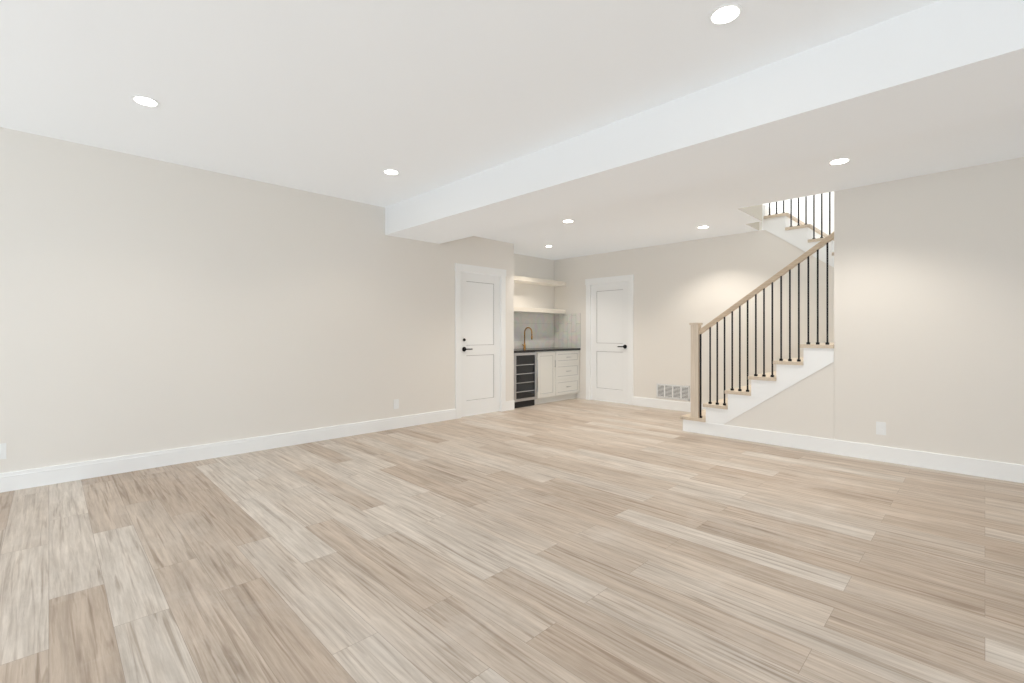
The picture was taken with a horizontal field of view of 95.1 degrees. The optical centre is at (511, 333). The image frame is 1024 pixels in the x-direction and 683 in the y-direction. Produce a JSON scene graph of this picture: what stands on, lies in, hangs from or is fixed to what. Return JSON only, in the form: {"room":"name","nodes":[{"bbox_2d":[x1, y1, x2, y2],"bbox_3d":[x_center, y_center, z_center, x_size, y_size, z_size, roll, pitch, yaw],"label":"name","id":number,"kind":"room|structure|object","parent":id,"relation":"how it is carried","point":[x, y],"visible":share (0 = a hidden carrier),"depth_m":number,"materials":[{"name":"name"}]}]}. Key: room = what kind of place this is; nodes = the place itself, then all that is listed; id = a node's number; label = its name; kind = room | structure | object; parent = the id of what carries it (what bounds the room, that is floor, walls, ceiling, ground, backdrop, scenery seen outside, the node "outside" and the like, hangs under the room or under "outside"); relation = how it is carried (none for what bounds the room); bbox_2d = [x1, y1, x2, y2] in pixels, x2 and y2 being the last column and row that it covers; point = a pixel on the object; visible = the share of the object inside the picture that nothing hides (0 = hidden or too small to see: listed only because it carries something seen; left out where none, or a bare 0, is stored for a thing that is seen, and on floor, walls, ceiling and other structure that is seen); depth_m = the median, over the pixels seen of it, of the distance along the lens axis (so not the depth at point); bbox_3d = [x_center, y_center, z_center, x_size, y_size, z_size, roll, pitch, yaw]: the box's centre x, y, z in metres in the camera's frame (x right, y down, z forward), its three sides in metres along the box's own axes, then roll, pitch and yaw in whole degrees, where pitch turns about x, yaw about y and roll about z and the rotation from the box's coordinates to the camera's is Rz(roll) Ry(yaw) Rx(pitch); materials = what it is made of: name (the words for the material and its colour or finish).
{"room":"finished basement","nodes":[
{"label":"finished basement","id":0,"kind":"room"},
{"bbox_2d":[0,127,513,472],"bbox_3d":[-3.323,-0.305,4.414,8.686,2.950,0.750,0,0,-45],"label":"wall","id":1,"kind":"structure","parent":0,"point":[149,305],"depth_m":4.30,"materials":[{"name":"white paint"}]},
{"bbox_2d":[0,443,5,459],"bbox_3d":[-3.770,0.870,3.440,0.072,0.116,0.007,0,0,-45],"label":"electrical outlet","id":2,"kind":"object","parent":1,"relation":"attached to","point":[2,450],"visible":1,"depth_m":3.45,"materials":[{"name":"white plastic"}]},
{"bbox_2d":[0,409,455,492],"bbox_3d":[-3.454,1.100,3.742,7.555,0.140,0.020,0,0,-45],"label":"baseboard","id":3,"kind":"structure","parent":1,"relation":"attached to","point":[30,478],"depth_m":4.28,"materials":[{"name":"white paint"}]},
{"bbox_2d":[394,399,398,408],"bbox_3d":[-1.424,0.870,5.761,0.072,0.116,0.007,0,0,-45],"label":"electrical outlet","id":4,"kind":"object","parent":1,"relation":"attached to","point":[396,403],"visible":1,"depth_m":5.76,"materials":[{"name":"white plastic"}]},
{"bbox_2d":[455,263,505,418],"bbox_3d":[-0.483,0.105,6.779,0.960,2.130,0.164,0,0,-45],"label":"door frame","id":5,"kind":"structure","parent":1,"relation":"attached to","point":[459,268],"depth_m":6.51,"materials":[{"name":"white paint"}]},
{"bbox_2d":[461,272,499,416],"bbox_3d":[-0.442,0.153,6.738,0.752,2.017,0.095,0,0,-45],"label":"door","id":6,"kind":"structure","parent":1,"relation":"in","point":[480,343],"depth_m":6.75,"materials":[{"name":"white paint"}]},
{"bbox_2d":[0,0,938,207],"bbox_3d":[-0.829,-1.650,0.333,6.490,0.260,8.840,0,0,-45],"label":"ceiling","id":7,"kind":"structure","parent":0,"point":[351,100],"depth_m":2.73,"materials":[{"name":"white paint"}]},
{"bbox_2d":[131,95,159,106],"bbox_3d":[-2.395,-1.517,3.060,0.150,0.005,0.150,0,0,-45],"label":"recessed light","id":8,"kind":"object","parent":7,"relation":"in","point":[145,101],"visible":1,"depth_m":3.06,"materials":[{"name":"white plastic"}]},
{"bbox_2d":[383,169,398,174],"bbox_3d":[-1.137,-1.517,4.404,0.150,0.005,0.150,0,0,-45],"label":"recessed light","id":9,"kind":"object","parent":7,"relation":"in","point":[390,172],"visible":1,"depth_m":4.41,"materials":[{"name":"white plastic"}]},
{"bbox_2d":[385,0,1023,243],"bbox_3d":[1.762,-1.485,2.897,0.800,0.590,8.840,0,0,-45],"label":"soffit","id":10,"kind":"structure","parent":7,"relation":"attached to","point":[940,64],"depth_m":2.77,"materials":[{"name":"white paint"}]},
{"bbox_2d":[708,3,742,24],"bbox_3d":[1.016,-1.517,2.229,0.150,0.005,0.150,0,0,-45],"label":"recessed light","id":11,"kind":"object","parent":7,"relation":"in","point":[726,14],"visible":1,"depth_m":2.22,"materials":[{"name":"white plastic"}]},
{"bbox_2d":[0,398,1023,682],"bbox_3d":[0.720,1.200,2.542,11.800,0.060,9.800,0,0,-45],"label":"floor","id":12,"kind":"structure","parent":0,"point":[576,540],"depth_m":2.37,"materials":[{"name":"brown wood"}]},
{"bbox_2d":[514,351,541,407],"bbox_3d":[0.028,0.733,7.645,0.615,0.874,0.604,0,0,-45],"label":"wine cooler","id":13,"kind":"object","parent":12,"relation":"on","point":[527,364],"depth_m":7.46,"materials":[{"name":"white glass"}]},
{"bbox_2d":[514,347,580,350],"bbox_3d":[0.413,0.281,8.018,1.686,0.030,0.617,0,0,-45],"label":"countertop","id":14,"kind":"structure","parent":13,"relation":"on","point":[553,348],"depth_m":8.02,"materials":[{"name":"black stone"}]},
{"bbox_2d":[522,327,532,348],"bbox_3d":[0.262,0.077,8.056,0.091,0.374,0.212,0,0,-45],"label":"faucet","id":15,"kind":"object","parent":14,"relation":"on","point":[524,345],"visible":1,"depth_m":8.10,"materials":[{"name":"gold metal"}]},
{"bbox_2d":[542,351,557,402],"bbox_3d":[0.344,0.733,7.957,0.517,0.874,0.604,0,0,-45],"label":"base cabinet","id":16,"kind":"object","parent":12,"relation":"on","point":[544,375],"depth_m":7.84,"materials":[{"name":"white paint"}]},
{"bbox_2d":[558,351,578,400],"bbox_3d":[0.745,0.733,8.354,0.741,0.874,0.604,0,0,-45],"label":"base cabinet","id":17,"kind":"object","parent":12,"relation":"on","point":[568,361],"depth_m":8.18,"materials":[{"name":"white paint"}]},
{"bbox_2d":[680,192,833,438],"bbox_3d":[3.627,-0.686,5.767,2.490,3.712,2.064,0,0,-45],"label":"staircase","id":18,"kind":"structure","parent":12,"relation":"on","point":[790,395],"depth_m":4.99,"materials":[{"name":"white paint"}]},
{"bbox_2d":[514,254,553,348],"bbox_3d":[0.191,-0.305,8.327,1.814,2.950,0.130,0,0,-45],"label":"wall","id":19,"kind":"structure","parent":0,"point":[532,296],"depth_m":8.43,"materials":[{"name":"white paint"}]},
{"bbox_2d":[514,307,565,313],"bbox_3d":[0.296,-0.400,8.136,1.684,0.070,0.289,0,0,-45],"label":"shelf","id":20,"kind":"object","parent":19,"relation":"attached to","point":[537,310],"visible":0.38,"depth_m":8.17,"materials":[{"name":"beige paint"}]},
{"bbox_2d":[514,276,565,286],"bbox_3d":[0.296,-0.915,8.136,1.684,0.070,0.289,0,0,-45],"label":"shelf","id":21,"kind":"object","parent":19,"relation":"attached to","point":[533,281],"visible":0.62,"depth_m":8.17,"materials":[{"name":"beige paint"}]},
{"bbox_2d":[514,312,580,348],"bbox_3d":[0.413,-0.049,8.020,1.689,0.626,0.618,0,0,-45],"label":"tile backsplash","id":22,"kind":"structure","parent":19,"relation":"attached to","point":[557,330],"depth_m":8.52,"materials":[{"name":"white tile"}]},
{"bbox_2d":[554,222,833,403],"bbox_3d":[4.116,-0.305,5.565,0.120,2.950,9.320,0,0,-45],"label":"wall","id":23,"kind":"structure","parent":0,"point":[678,287],"depth_m":6.80,"materials":[{"name":"white paint"}]},
{"bbox_2d":[591,282,627,403],"bbox_3d":[1.651,0.153,7.971,0.095,2.017,0.752,0,0,-45],"label":"door","id":24,"kind":"structure","parent":23,"relation":"in","point":[609,342],"depth_m":7.98,"materials":[{"name":"white paint"}]},
{"bbox_2d":[585,274,633,404],"bbox_3d":[1.685,0.105,8.005,0.144,2.130,0.960,0,0,-45],"label":"door frame","id":25,"kind":"structure","parent":23,"relation":"attached to","point":[629,279],"depth_m":7.75,"materials":[{"name":"white paint"}]},
{"bbox_2d":[633,397,705,411],"bbox_3d":[2.504,1.100,7.097,0.016,0.140,1.505,0,0,-45],"label":"baseboard","id":26,"kind":"structure","parent":23,"relation":"attached to","point":[638,401],"depth_m":7.25,"materials":[{"name":"white paint"}]},
{"bbox_2d":[657,383,689,400],"bbox_3d":[2.455,0.892,7.149,0.012,0.215,0.530,0,0,-45],"label":"air vent","id":27,"kind":"object","parent":23,"relation":"in","point":[678,392],"visible":1,"depth_m":7.14,"materials":[{"name":"white metal"}]},
{"bbox_2d":[476,110,1023,259],"bbox_3d":[2.975,-1.580,4.436,3.090,0.400,9.320,0,0,-45],"label":"ceiling","id":28,"kind":"structure","parent":0,"point":[677,215],"depth_m":4.58,"materials":[{"name":"white paint"}]},
{"bbox_2d":[562,220,573,222],"bbox_3d":[0.688,-1.377,5.745,0.150,0.005,0.150,0,0,-45],"label":"recessed light","id":29,"kind":"object","parent":28,"relation":"in","point":[567,221],"visible":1,"depth_m":5.75,"materials":[{"name":"white plastic"}]},
{"bbox_2d":[828,158,850,164],"bbox_3d":[2.622,-1.377,3.748,0.150,0.005,0.150,0,0,-45],"label":"recessed light","id":30,"kind":"object","parent":28,"relation":"in","point":[838,161],"visible":1,"depth_m":3.74,"materials":[{"name":"white plastic"}]},
{"bbox_2d":[739,157,1023,464],"bbox_3d":[5.030,-1.480,4.485,2.620,5.300,6.500,0,0,-45],"label":"wall","id":31,"kind":"structure","parent":0,"point":[928,312],"depth_m":4.04,"materials":[{"name":"white paint"}]},
{"bbox_2d":[706,422,1023,482],"bbox_3d":[4.315,1.100,3.334,0.016,0.140,5.870,0,0,-45],"label":"baseboard","id":32,"kind":"structure","parent":31,"relation":"attached to","point":[942,462],"depth_m":4.28,"materials":[{"name":"white paint"}]},
{"bbox_2d":[876,422,885,434],"bbox_3d":[3.379,0.870,4.286,0.007,0.116,0.072,0,0,-45],"label":"electrical outlet","id":33,"kind":"object","parent":31,"relation":"attached to","point":[880,428],"visible":1,"depth_m":4.28,"materials":[{"name":"white plastic"}]}
]}

